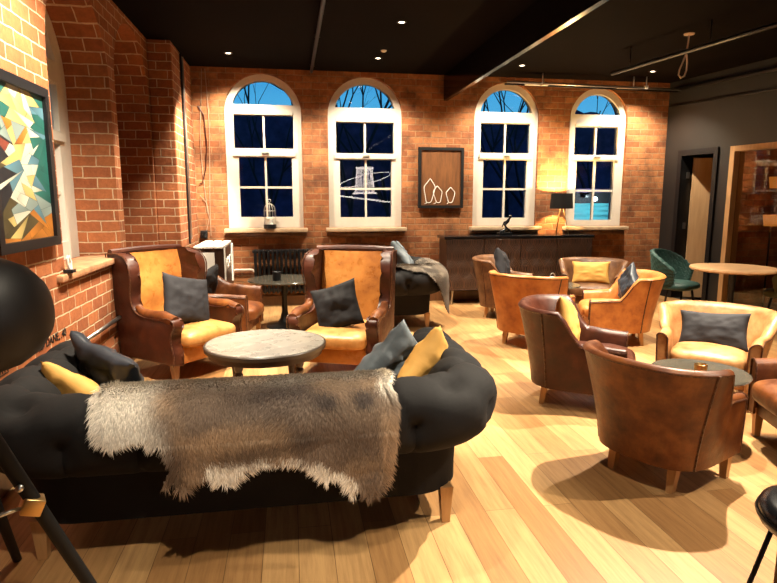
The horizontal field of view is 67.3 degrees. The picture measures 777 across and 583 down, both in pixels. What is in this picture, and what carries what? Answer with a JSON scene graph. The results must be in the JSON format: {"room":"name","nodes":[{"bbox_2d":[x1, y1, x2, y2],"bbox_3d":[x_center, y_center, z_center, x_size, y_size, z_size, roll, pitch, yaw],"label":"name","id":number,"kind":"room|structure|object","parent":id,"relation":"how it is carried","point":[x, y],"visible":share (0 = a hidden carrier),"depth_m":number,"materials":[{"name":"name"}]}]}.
{"room":"bar","nodes":[
{"label":"bar","id":0,"kind":"room"},
{"bbox_2d":[0,0,158,380],"bbox_3d":[-2.087,-0.446,2.080,0.424,3.230,11.880,-1,9,-9],"label":"wall","id":1,"kind":"structure","parent":0,"point":[104,57],"depth_m":5.02,"materials":[{"name":"red brick"}]},
{"bbox_2d":[0,68,61,255],"bbox_3d":[-2.054,-0.711,3.276,0.050,0.950,0.800,-1,9,-9],"label":"painting","id":2,"kind":"object","parent":1,"relation":"attached to","point":[29,209],"visible":1,"depth_m":3.30,"materials":[{"name":"multicoloured paint"}]},
{"bbox_2d":[45,10,79,259],"bbox_3d":[-2.654,-1.246,4.357,0.150,2.098,1.346,-1,9,-9],"label":"window","id":3,"kind":"structure","parent":1,"relation":"in","point":[56,79],"depth_m":4.86,"materials":[{"name":"beige paint"}]},
{"bbox_2d":[0,358,136,498],"bbox_3d":[-1.831,1.111,2.124,0.024,0.140,9.700,-1,9,-9],"label":"baseboard","id":4,"kind":"structure","parent":1,"relation":"attached to","point":[6,486],"depth_m":2.99,"materials":[{"name":"brown wood"}]},
{"bbox_2d":[57,255,114,282],"bbox_3d":[-2.400,-0.190,4.491,0.340,0.050,1.500,-1,9,-9],"label":"windowsill","id":5,"kind":"structure","parent":1,"relation":"attached to","point":[85,264],"depth_m":4.46,"materials":[{"name":"wood"}]},
{"bbox_2d":[63,254,75,273],"bbox_3d":[-2.128,-0.185,3.892,0.060,0.124,0.073,-1,9,-9],"label":"candle holder","id":6,"kind":"object","parent":5,"relation":"on","point":[69,270],"visible":1,"depth_m":3.87,"materials":[{"name":"white wax"}]},
{"bbox_2d":[88,315,120,339],"bbox_3d":[-2.249,0.272,4.641,0.062,0.032,1.500,-1,9,-9],"label":"pipe","id":7,"kind":"object","parent":1,"relation":"attached to","point":[90,337],"visible":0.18,"depth_m":4.52,"materials":[{"name":"silver metal"}]},
{"bbox_2d":[147,39,198,247],"bbox_3d":[-2.632,-1.271,7.288,0.250,3.230,1.300,-1,9,-9],"label":"wall","id":8,"kind":"structure","parent":0,"point":[163,57],"depth_m":6.66,"materials":[{"name":"red brick"}]},
{"bbox_2d":[179,54,190,243],"bbox_3d":[-2.473,-1.709,7.112,0.022,2.250,0.056,-1,9,-9],"label":"cable","id":9,"kind":"object","parent":8,"relation":"attached to","point":[180,57],"visible":1,"depth_m":7.11,"materials":[{"name":"black metal"}]},
{"bbox_2d":[182,57,192,238],"bbox_3d":[-2.498,-1.755,7.244,0.019,2.200,0.030,-1,9,-9],"label":"conduit","id":10,"kind":"object","parent":8,"relation":"attached to","point":[182,57],"visible":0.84,"depth_m":7.24,"materials":[{"name":"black metal"}]},
{"bbox_2d":[0,295,776,582],"bbox_3d":[2.765,0.926,4.058,12.230,0.100,13.908,-1,9,-9],"label":"floor","id":11,"kind":"structure","parent":0,"point":[536,497],"depth_m":2.73,"materials":[{"name":"brown wood"}]},
{"bbox_2d":[0,434,96,582],"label":"tripod","id":12,"kind":"object","parent":11,"relation":"on","point":[32,503],"depth_m":1.69,"materials":[{"name":"black metal"}]},
{"bbox_2d":[0,258,54,371],"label":"lamp","id":13,"kind":"object","parent":12,"relation":"attached to","point":[27,315],"depth_m":1.39,"materials":[{"name":"black metal"}]},
{"bbox_2d":[105,244,243,379],"bbox_3d":[-1.843,0.153,5.144,0.887,1.088,0.827,5,10,31],"label":"chair","id":14,"kind":"object","parent":11,"relation":"on","point":[146,331],"visible":0.89,"depth_m":4.94,"materials":[{"name":"brown leather"}]},
{"bbox_2d":[130,249,181,310],"bbox_3d":[-2.106,-0.004,5.279,0.136,0.719,0.600,5,10,31],"label":"cushion","id":15,"kind":"object","parent":14,"relation":"on","point":[152,262],"depth_m":5.27,"materials":[{"name":"orange leather"}]},
{"bbox_2d":[162,272,209,322],"bbox_3d":[-1.745,0.075,5.054,0.215,0.533,0.581,6,11,32],"label":"cushion","id":16,"kind":"object","parent":14,"relation":"on","point":[186,299],"visible":0.9,"depth_m":4.97,"materials":[{"name":"grey fabric"}]},
{"bbox_2d":[181,319,235,347],"bbox_3d":[-1.780,0.334,5.134,0.740,0.174,0.584,5,10,31],"label":"seat cushion","id":17,"kind":"object","parent":14,"relation":"on","point":[193,334],"depth_m":4.92,"materials":[{"name":"leather"}]},
{"bbox_2d":[193,240,233,282],"bbox_3d":[-2.221,-0.147,7.505,0.374,0.942,1.060,-1,9,-9],"label":"crate","id":18,"kind":"object","parent":11,"relation":"on","point":[220,252],"visible":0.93,"depth_m":7.01,"materials":[{"name":"white wood"}]},
{"bbox_2d":[208,276,263,330],"bbox_3d":[-1.833,0.195,6.199,0.966,0.675,0.893,0,9,1],"label":"tub chair","id":19,"kind":"object","parent":11,"relation":"on","point":[250,297],"visible":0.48,"depth_m":6.41,"materials":[{"name":"brown leather"}]},
{"bbox_2d":[204,264,217,293],"bbox_3d":[-1.914,-0.070,6.192,0.192,0.429,0.453,1,9,6],"label":"cushion","id":20,"kind":"object","parent":19,"relation":"on","point":[212,272],"visible":0.5,"depth_m":6.15,"materials":[{"name":"black fabric"}]},
{"bbox_2d":[248,300,263,320],"bbox_3d":[-1.740,0.191,6.197,0.778,0.184,0.549,0,9,1],"label":"seat cushion","id":21,"kind":"object","parent":19,"relation":"on","point":[255,307],"depth_m":6.09,"materials":[{"name":"brown leather"}]},
{"bbox_2d":[0,327,496,559],"bbox_3d":[-0.647,0.692,2.857,2.319,0.739,1.134,-1,9,-9],"label":"sofa","id":22,"kind":"object","parent":11,"relation":"on","point":[443,409],"visible":0.43,"depth_m":2.44,"materials":[{"name":"grey fabric"}]},
{"bbox_2d":[40,361,99,393],"bbox_3d":[-1.444,0.492,2.738,0.453,0.378,0.210,2,9,13],"label":"cushion","id":23,"kind":"object","parent":22,"relation":"on","point":[66,381],"visible":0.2,"depth_m":2.64,"materials":[{"name":"yellow fabric"}]},
{"bbox_2d":[69,331,143,387],"bbox_3d":[-1.417,0.437,2.989,0.551,0.511,0.257,4,10,22],"label":"cushion","id":24,"kind":"object","parent":22,"relation":"on","point":[103,364],"visible":0.48,"depth_m":2.87,"materials":[{"name":"grey fabric"}]},
{"bbox_2d":[84,367,401,505],"bbox_3d":[-0.569,0.603,2.447,1.224,0.527,0.431,-1,9,-9],"label":"reindeer hide","id":25,"kind":"object","parent":22,"relation":"on","point":[344,425],"visible":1,"depth_m":2.29,"materials":[{"name":"fur"}]},
{"bbox_2d":[354,319,417,378],"bbox_3d":[0.022,0.420,3.189,0.585,0.585,0.259,-4,10,-23],"label":"cushion","id":26,"kind":"object","parent":22,"relation":"on","point":[391,353],"visible":0.38,"depth_m":3.06,"materials":[{"name":"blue fabric"}]},
{"bbox_2d":[397,326,447,377],"bbox_3d":[0.189,0.397,3.072,0.236,0.487,0.501,2,9,14],"label":"cushion","id":27,"kind":"object","parent":22,"relation":"on","point":[426,353],"visible":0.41,"depth_m":2.93,"materials":[{"name":"yellow fabric"}]},
{"bbox_2d":[203,329,325,376],"bbox_3d":[-0.904,0.598,4.335,0.884,0.462,0.884,-1,9,-9],"label":"coffee table","id":28,"kind":"object","parent":11,"relation":"on","point":[265,348],"visible":0.88,"depth_m":4.13,"materials":[{"name":"grey stone"}]},
{"bbox_2d":[247,274,305,328],"bbox_3d":[-1.236,0.130,6.946,0.840,0.570,0.840,-1,9,-9],"label":"pedestal table","id":29,"kind":"object","parent":11,"relation":"on","point":[286,280],"visible":0.7,"depth_m":6.88,"materials":[{"name":"black metal"}]},
{"bbox_2d":[272,271,280,280],"bbox_3d":[-1.293,-0.181,6.753,0.096,0.105,0.096,-1,9,-9],"label":"candle holder","id":30,"kind":"object","parent":29,"relation":"on","point":[276,275],"visible":1,"depth_m":6.72,"materials":[{"name":"black metal"}]},
{"bbox_2d":[252,249,310,293],"bbox_3d":[-1.404,-0.193,8.221,0.980,0.810,0.100,-1,9,-9],"label":"radiator","id":31,"kind":"object","parent":11,"relation":"on","point":[269,289],"visible":0.61,"depth_m":8.13,"materials":[{"name":"black metal"}]},
{"bbox_2d":[286,245,396,373],"bbox_3d":[-0.385,0.165,5.089,0.827,1.082,0.862,2,9,12],"label":"chair","id":32,"kind":"object","parent":11,"relation":"on","point":[372,268],"visible":0.71,"depth_m":5.19,"materials":[{"name":"brown leather"}]},
{"bbox_2d":[305,319,366,349],"bbox_3d":[-0.399,0.350,5.047,0.584,0.173,0.719,2,9,12],"label":"seat cushion","id":33,"kind":"object","parent":32,"relation":"on","point":[352,337],"depth_m":4.73,"materials":[{"name":"leather"}]},
{"bbox_2d":[310,278,364,326],"bbox_3d":[-0.437,0.129,4.935,0.521,0.492,0.203,2,9,13],"label":"cushion","id":34,"kind":"object","parent":32,"relation":"on","point":[337,305],"visible":0.98,"depth_m":4.87,"materials":[{"name":"black fabric"}]},
{"bbox_2d":[322,250,381,318],"bbox_3d":[-0.325,-0.012,5.355,0.600,0.715,0.131,2,9,12],"label":"cushion","id":35,"kind":"object","parent":32,"relation":"on","point":[338,266],"depth_m":5.34,"materials":[{"name":"orange leather"}]},
{"bbox_2d":[394,255,439,326],"bbox_3d":[0.089,-0.025,7.382,1.064,0.739,1.769,-1,9,-9],"label":"sofa","id":36,"kind":"object","parent":11,"relation":"on","point":[413,290],"visible":0.37,"depth_m":6.62,"materials":[{"name":"grey fabric"}]},
{"bbox_2d":[391,240,413,263],"bbox_3d":[0.176,-0.396,7.071,0.286,0.468,0.543,2,9,11],"label":"cushion","id":37,"kind":"object","parent":36,"relation":"on","point":[403,257],"visible":0.56,"depth_m":6.89,"materials":[{"name":"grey fabric"}]},
{"bbox_2d":[396,258,449,313],"bbox_3d":[0.468,-0.047,6.949,0.582,0.649,1.016,4,10,24],"label":"reindeer hide","id":38,"kind":"object","parent":36,"relation":"on","point":[437,271],"visible":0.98,"depth_m":6.66,"materials":[{"name":"fur"}]},
{"bbox_2d":[472,254,532,316],"bbox_3d":[1.482,-0.067,7.563,0.785,0.765,0.852,4,10,22],"label":"tub chair","id":39,"kind":"object","parent":11,"relation":"on","point":[485,263],"visible":0.46,"depth_m":7.34,"materials":[{"name":"brown leather"}]},
{"bbox_2d":[494,248,510,273],"bbox_3d":[1.465,-0.351,7.522,0.206,0.469,0.479,5,10,28],"label":"cushion","id":40,"kind":"object","parent":39,"relation":"on","point":[502,263],"visible":0.83,"depth_m":7.36,"materials":[{"name":"grey fabric"}]},
{"bbox_2d":[437,233,594,304],"bbox_3d":[1.862,-0.343,8.616,2.260,0.983,0.422,-1,9,-9],"label":"sideboard","id":41,"kind":"object","parent":11,"relation":"on","point":[537,254],"visible":0.56,"depth_m":8.37,"materials":[{"name":"brown wood"}]},
{"bbox_2d":[496,215,511,234],"bbox_3d":[1.683,-0.963,8.448,0.214,0.295,0.100,-3,10,-21],"label":"figurine","id":42,"kind":"object","parent":41,"relation":"on","point":[502,232],"visible":1,"depth_m":8.44,"materials":[{"name":"black metal"}]},
{"bbox_2d":[550,193,572,234],"bbox_3d":[2.536,-1.140,8.585,0.330,0.597,0.330,-1,9,-9],"label":"table lamp","id":43,"kind":"object","parent":41,"relation":"on","point":[560,201],"visible":1,"depth_m":8.43,"materials":[{"name":"black"}]},
{"bbox_2d":[488,270,575,343],"bbox_3d":[1.485,0.167,6.087,0.852,0.765,0.785,7,12,39],"label":"tub chair","id":44,"kind":"object","parent":11,"relation":"on","point":[508,290],"visible":0.44,"depth_m":5.84,"materials":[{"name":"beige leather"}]},
{"bbox_2d":[569,282,580,288],"bbox_3d":[1.973,0.160,6.981,0.600,0.500,0.600,-1,9,-9],"label":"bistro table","id":45,"kind":"object","parent":11,"relation":"on","point":[571,285],"visible":0.1,"depth_m":6.83,"materials":[{"name":"brown wood"}]},
{"bbox_2d":[518,294,635,403],"bbox_3d":[1.402,0.447,4.387,0.845,0.745,0.833,4,10,22],"label":"tub chair","id":46,"kind":"object","parent":11,"relation":"on","point":[557,358],"visible":0.75,"depth_m":4.14,"materials":[{"name":"brown leather"}]},
{"bbox_2d":[555,296,580,339],"bbox_3d":[1.344,0.234,4.370,0.183,0.454,0.476,4,10,23],"label":"cushion","id":47,"kind":"object","parent":46,"relation":"on","point":[564,306],"visible":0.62,"depth_m":4.23,"materials":[{"name":"yellow fabric"}]},
{"bbox_2d":[579,341,635,359],"bbox_3d":[1.488,0.482,4.357,0.659,0.185,0.489,4,10,22],"label":"seat cushion","id":48,"kind":"object","parent":46,"relation":"on","point":[613,344],"depth_m":4.38,"materials":[{"name":"brown leather"}]},
{"bbox_2d":[559,257,628,303],"bbox_3d":[2.715,-0.076,7.812,0.891,0.705,0.766,4,10,22],"label":"tub chair","id":49,"kind":"object","parent":11,"relation":"on","point":[617,266],"visible":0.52,"depth_m":7.85,"materials":[{"name":"brown leather"}]},
{"bbox_2d":[568,282,611,295],"bbox_3d":[2.680,-0.052,7.729,0.549,0.184,0.579,4,10,22],"label":"seat cushion","id":50,"kind":"object","parent":49,"relation":"on","point":[584,285],"depth_m":7.51,"materials":[{"name":"leather"}]},
{"bbox_2d":[572,261,610,283],"bbox_3d":[2.644,-0.246,7.634,0.487,0.304,0.162,3,10,20],"label":"cushion","id":51,"kind":"object","parent":49,"relation":"on","point":[594,272],"visible":0.99,"depth_m":7.58,"materials":[{"name":"yellow fabric"}]},
{"bbox_2d":[578,269,665,345],"bbox_3d":[2.478,0.157,6.251,0.825,0.735,0.891,2,9,12],"label":"tub chair","id":52,"kind":"object","parent":11,"relation":"on","point":[633,313],"visible":0.94,"depth_m":5.93,"materials":[{"name":"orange leather"}]},
{"bbox_2d":[578,298,609,317],"bbox_3d":[2.387,0.178,6.275,0.639,0.184,0.549,2,9,12],"label":"seat cushion","id":53,"kind":"object","parent":52,"relation":"on","point":[584,305],"depth_m":6.22,"materials":[{"name":"leather"}]},
{"bbox_2d":[617,262,638,298],"bbox_3d":[2.564,-0.075,6.231,0.185,0.501,0.507,1,9,5],"label":"cushion","id":54,"kind":"object","parent":52,"relation":"on","point":[629,276],"visible":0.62,"depth_m":6.18,"materials":[{"name":"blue fabric"}]},
{"bbox_2d":[583,340,748,493],"bbox_3d":[1.480,0.656,3.190,0.726,0.705,0.794,-6,11,-35],"label":"tub chair","id":55,"kind":"object","parent":11,"relation":"on","point":[676,420],"visible":1,"depth_m":2.94,"materials":[{"name":"brown leather"}]},
{"bbox_2d":[650,248,699,301],"bbox_3d":[3.490,-0.069,7.180,0.605,0.895,0.550,-7,12,-39],"label":"dining chair","id":56,"kind":"object","parent":11,"relation":"on","point":[677,271],"visible":0.8,"depth_m":7.11,"materials":[{"name":"green fabric"}]},
{"bbox_2d":[651,359,752,386],"bbox_3d":[1.944,0.712,3.686,0.570,0.440,0.570,-1,9,-9],"label":"bistro table","id":57,"kind":"object","parent":11,"relation":"on","point":[742,378],"visible":0.17,"depth_m":3.74,"materials":[{"name":"grey stone"}]},
{"bbox_2d":[694,362,707,370],"bbox_3d":[1.883,0.475,3.525,0.072,0.078,0.072,-1,9,-9],"label":"votive candle","id":58,"kind":"object","parent":57,"relation":"on","point":[697,366],"visible":0.52,"depth_m":3.50,"materials":[{"name":"gold metal"}]},
{"bbox_2d":[655,300,776,411],"bbox_3d":[2.498,0.464,4.504,0.852,0.675,0.746,7,11,36],"label":"tub chair","id":59,"kind":"object","parent":11,"relation":"on","point":[762,325],"visible":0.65,"depth_m":4.43,"materials":[{"name":"beige leather"}]},
{"bbox_2d":[669,341,748,370],"bbox_3d":[2.442,0.471,4.429,0.509,0.185,0.559,7,11,36],"label":"seat cushion","id":60,"kind":"object","parent":59,"relation":"on","point":[706,351],"depth_m":4.25,"materials":[{"name":"beige leather"}]},
{"bbox_2d":[679,310,750,351],"bbox_3d":[2.469,0.294,4.438,0.495,0.298,0.162,7,11,37],"label":"cushion","id":61,"kind":"object","parent":59,"relation":"on","point":[722,329],"visible":0.9,"depth_m":4.38,"materials":[{"name":"grey fabric"}]},
{"bbox_2d":[689,263,776,302],"bbox_3d":[3.844,0.099,6.570,0.880,0.750,0.880,-1,9,-9],"label":"dining table","id":62,"kind":"object","parent":11,"relation":"on","point":[732,269],"visible":0.54,"depth_m":6.47,"materials":[{"name":"brown wood"}]},
{"bbox_2d":[746,484,776,582],"bbox_3d":[1.138,0.909,1.526,0.446,0.729,0.446,-1,9,-9],"label":"bar stool","id":63,"kind":"object","parent":11,"relation":"on","point":[766,502],"visible":1,"depth_m":1.54,"materials":[{"name":"black leather"}]},
{"bbox_2d":[747,357,776,435],"bbox_3d":[2.612,0.622,3.375,0.806,0.715,0.872,1,9,8],"label":"tub chair","id":64,"kind":"object","parent":11,"relation":"on","point":[762,391],"visible":0.98,"depth_m":3.66,"materials":[{"name":"brown leather"}]},
{"bbox_2d":[752,379,776,415],"bbox_3d":[2.520,0.635,3.390,0.619,0.185,0.529,1,9,8],"label":"seat cushion","id":65,"kind":"object","parent":64,"relation":"on","point":[764,391],"depth_m":3.47,"materials":[{"name":"brown leather"}]},
{"bbox_2d":[763,274,776,308],"bbox_3d":[4.445,0.056,6.380,0.590,0.898,0.545,-5,10,-29],"label":"dining chair","id":66,"kind":"object","parent":11,"relation":"on","point":[770,292],"visible":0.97,"depth_m":6.38,"materials":[{"name":"brown wood"}]},
{"bbox_2d":[773,554,776,582],"bbox_3d":[0.878,0.764,1.250,0.100,1.100,0.100,-9,12,-43],"label":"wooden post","id":67,"kind":"object","parent":11,"relation":"on","point":[775,571],"visible":1,"depth_m":1.22,"materials":[{"name":"brown wood"}]},
{"bbox_2d":[190,66,669,295],"bbox_3d":[0.364,-1.479,8.604,8.200,3.230,0.340,-1,9,-9],"label":"wall","id":68,"kind":"structure","parent":0,"point":[428,120],"depth_m":8.38,"materials":[{"name":"red brick"}]},
{"bbox_2d":[197,106,206,183],"bbox_3d":[-2.502,-1.960,7.849,0.131,1.031,0.018,-1,9,-9],"label":"cable","id":69,"kind":"object","parent":68,"relation":"attached to","point":[197,106],"visible":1,"depth_m":7.85,"materials":[{"name":"brown plastic"}]},
{"bbox_2d":[200,68,207,213],"bbox_3d":[-2.496,-2.002,7.844,0.066,1.900,0.010,-1,9,-9],"label":"cable","id":70,"kind":"object","parent":68,"relation":"attached to","point":[201,68],"visible":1,"depth_m":7.82,"materials":[{"name":"brown plastic"}]},
{"bbox_2d":[200,230,207,238],"bbox_3d":[-2.531,-0.783,8.010,0.090,0.110,0.057,-1,9,-9],"label":"wall socket","id":71,"kind":"object","parent":68,"relation":"attached to","point":[203,233],"visible":1,"depth_m":7.99,"materials":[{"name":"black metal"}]},
{"bbox_2d":[204,69,210,230],"bbox_3d":[-2.426,-1.855,7.879,0.050,2.200,0.011,-1,9,-9],"label":"cable","id":72,"kind":"object","parent":68,"relation":"attached to","point":[204,69],"visible":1,"depth_m":7.87,"materials":[{"name":"brown plastic"}]},
{"bbox_2d":[234,269,253,271],"bbox_3d":[-2.224,-0.282,8.107,0.750,0.053,0.089,-1,9,-9],"label":"pipe","id":73,"kind":"object","parent":68,"relation":"attached to","point":[252,270],"visible":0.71,"depth_m":8.14,"materials":[{"name":"beige metal"}]},
{"bbox_2d":[224,74,307,236],"bbox_3d":[-1.705,-1.853,8.030,1.130,2.188,0.280,-1,9,-9],"label":"window","id":74,"kind":"structure","parent":68,"relation":"in","point":[263,132],"depth_m":8.09,"materials":[{"name":"beige paint"}]},
{"bbox_2d":[264,199,276,228],"bbox_3d":[-1.641,-1.076,8.072,0.176,0.404,0.176,-1,9,-9],"label":"cage","id":75,"kind":"object","parent":74,"relation":"on","point":[269,225],"visible":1,"depth_m":8.03,"materials":[{"name":"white metal"}]},
{"bbox_2d":[267,219,272,223],"bbox_3d":[-1.641,-0.971,8.088,0.070,0.079,0.070,-1,9,-9],"label":"candle","id":76,"kind":"object","parent":75,"relation":"on","point":[269,221],"depth_m":8.06,"materials":[{"name":"white wax"}]},
{"bbox_2d":[326,78,406,235],"bbox_3d":[-0.325,-1.889,8.258,1.150,2.188,0.280,-1,9,-9],"label":"window","id":77,"kind":"structure","parent":68,"relation":"in","point":[364,115],"depth_m":8.32,"materials":[{"name":"beige paint"}]},
{"bbox_2d":[263,290,478,305],"bbox_3d":[0.789,0.065,8.731,7.000,0.140,0.030,-1,9,-9],"label":"baseboard","id":78,"kind":"structure","parent":68,"relation":"attached to","point":[273,300],"depth_m":8.39,"materials":[{"name":"brown wood"}]},
{"bbox_2d":[418,147,463,207],"bbox_3d":[0.758,-1.640,8.438,0.670,0.860,0.045,-1,9,-9],"label":"wall art","id":79,"kind":"object","parent":68,"relation":"attached to","point":[440,169],"visible":1,"depth_m":8.43,"materials":[{"name":"black wood"}]},
{"bbox_2d":[469,83,541,233],"bbox_3d":[1.727,-1.938,8.598,1.090,2.178,0.280,-1,9,-9],"label":"window","id":80,"kind":"structure","parent":68,"relation":"in","point":[506,116],"depth_m":8.66,"materials":[{"name":"beige paint"}]},
{"bbox_2d":[562,89,628,233],"bbox_3d":[3.147,-1.955,8.836,1.030,2.158,0.280,-1,9,-9],"label":"window","id":81,"kind":"structure","parent":68,"relation":"in","point":[598,117],"depth_m":8.90,"materials":[{"name":"beige paint"}]},
{"bbox_2d":[112,0,776,82],"bbox_3d":[2.037,-2.224,2.662,10.500,0.100,12.400,-1,9,-9],"label":"ceiling","id":82,"kind":"structure","parent":0,"point":[436,36],"depth_m":6.14,"materials":[{"name":"black paint"}]},
{"bbox_2d":[310,0,325,72],"bbox_3d":[-0.449,-2.426,4.390,0.060,0.046,7.250,-1,9,-9],"label":"conduit","id":83,"kind":"object","parent":82,"relation":"attached to","point":[322,5],"visible":1,"depth_m":6.05,"materials":[{"name":"black metal"}]},
{"bbox_2d":[397,20,406,23],"bbox_3d":[0.131,-2.664,5.780,0.104,0.006,0.104,-1,9,-9],"label":"recessed light","id":84,"kind":"object","parent":82,"relation":"in","point":[400,21],"visible":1,"depth_m":5.78,"materials":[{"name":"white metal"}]},
{"bbox_2d":[444,0,608,100],"bbox_3d":[1.716,-2.041,2.945,0.055,0.350,10.950,-1,9,-9],"label":"ceiling beam","id":85,"kind":"structure","parent":82,"relation":"attached to","point":[543,19],"depth_m":5.62,"materials":[{"name":"black"}]},
{"bbox_2d":[504,73,681,92],"bbox_3d":[2.941,-2.972,8.300,2.660,0.186,0.127,-1,9,-9],"label":"rail","id":86,"kind":"object","parent":82,"relation":"hanging from","point":[646,87],"visible":1,"depth_m":8.30,"materials":[{"name":"silver metal"}]},
{"bbox_2d":[678,32,694,78],"bbox_3d":[3.171,-2.505,6.226,0.141,0.459,0.110,4,10,21],"label":"pull cord","id":87,"kind":"object","parent":82,"relation":"hanging from","point":[688,34],"visible":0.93,"depth_m":6.21,"materials":[{"name":"beige plastic"}]},
{"bbox_2d":[610,20,776,74],"bbox_3d":[3.423,-2.408,4.946,0.044,0.251,4.506,-3,9,-18],"label":"pipe","id":88,"kind":"object","parent":82,"relation":"hanging from","point":[772,25],"visible":1,"depth_m":5.81,"materials":[{"name":"black metal"}]},
{"bbox_2d":[684,154,712,258],"bbox_3d":[5.378,-1.750,10.316,2.500,3.230,0.100,-3,9,-18],"label":"wall","id":89,"kind":"structure","parent":0,"point":[701,156],"depth_m":10.24,"materials":[{"name":"beige paint"}]},
{"bbox_2d":[658,57,776,301],"bbox_3d":[6.099,-0.702,3.696,0.160,3.230,11.700,-3,9,-18],"label":"wall","id":90,"kind":"structure","parent":0,"point":[725,123],"depth_m":8.13,"materials":[{"name":"grey paint"}]},
{"bbox_2d":[660,289,665,295],"bbox_3d":[4.292,0.003,9.186,0.020,0.120,0.280,-3,9,-18],"label":"baseboard","id":91,"kind":"structure","parent":90,"relation":"attached to","point":[663,291],"depth_m":9.13,"materials":[{"name":"black wood"}]},
{"bbox_2d":[667,147,719,300],"bbox_3d":[4.836,-0.974,8.672,0.857,2.210,0.710,-3,9,-18],"label":"door","id":92,"kind":"structure","parent":90,"relation":"in","point":[704,170],"depth_m":8.75,"materials":[{"name":"black wood"}]},
{"bbox_2d":[669,88,776,106],"bbox_3d":[5.158,-2.283,6.038,0.028,0.167,5.951,-3,9,-18],"label":"conduit","id":93,"kind":"object","parent":90,"relation":"attached to","point":[772,89],"visible":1,"depth_m":7.87,"materials":[{"name":"black metal"}]},
{"bbox_2d":[674,67,776,89],"bbox_3d":[5.147,-2.525,5.969,0.050,0.128,5.901,-3,9,-18],"label":"pipe","id":94,"kind":"object","parent":90,"relation":"attached to","point":[772,69],"visible":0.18,"depth_m":7.76,"materials":[{"name":"black metal"}]},
{"bbox_2d":[717,142,776,310],"bbox_3d":[5.061,-0.692,6.923,0.200,2.200,2.400,-3,9,-18],"label":"window","id":95,"kind":"structure","parent":90,"relation":"in","point":[750,217],"depth_m":7.71,"materials":[{"name":"brown wood"}]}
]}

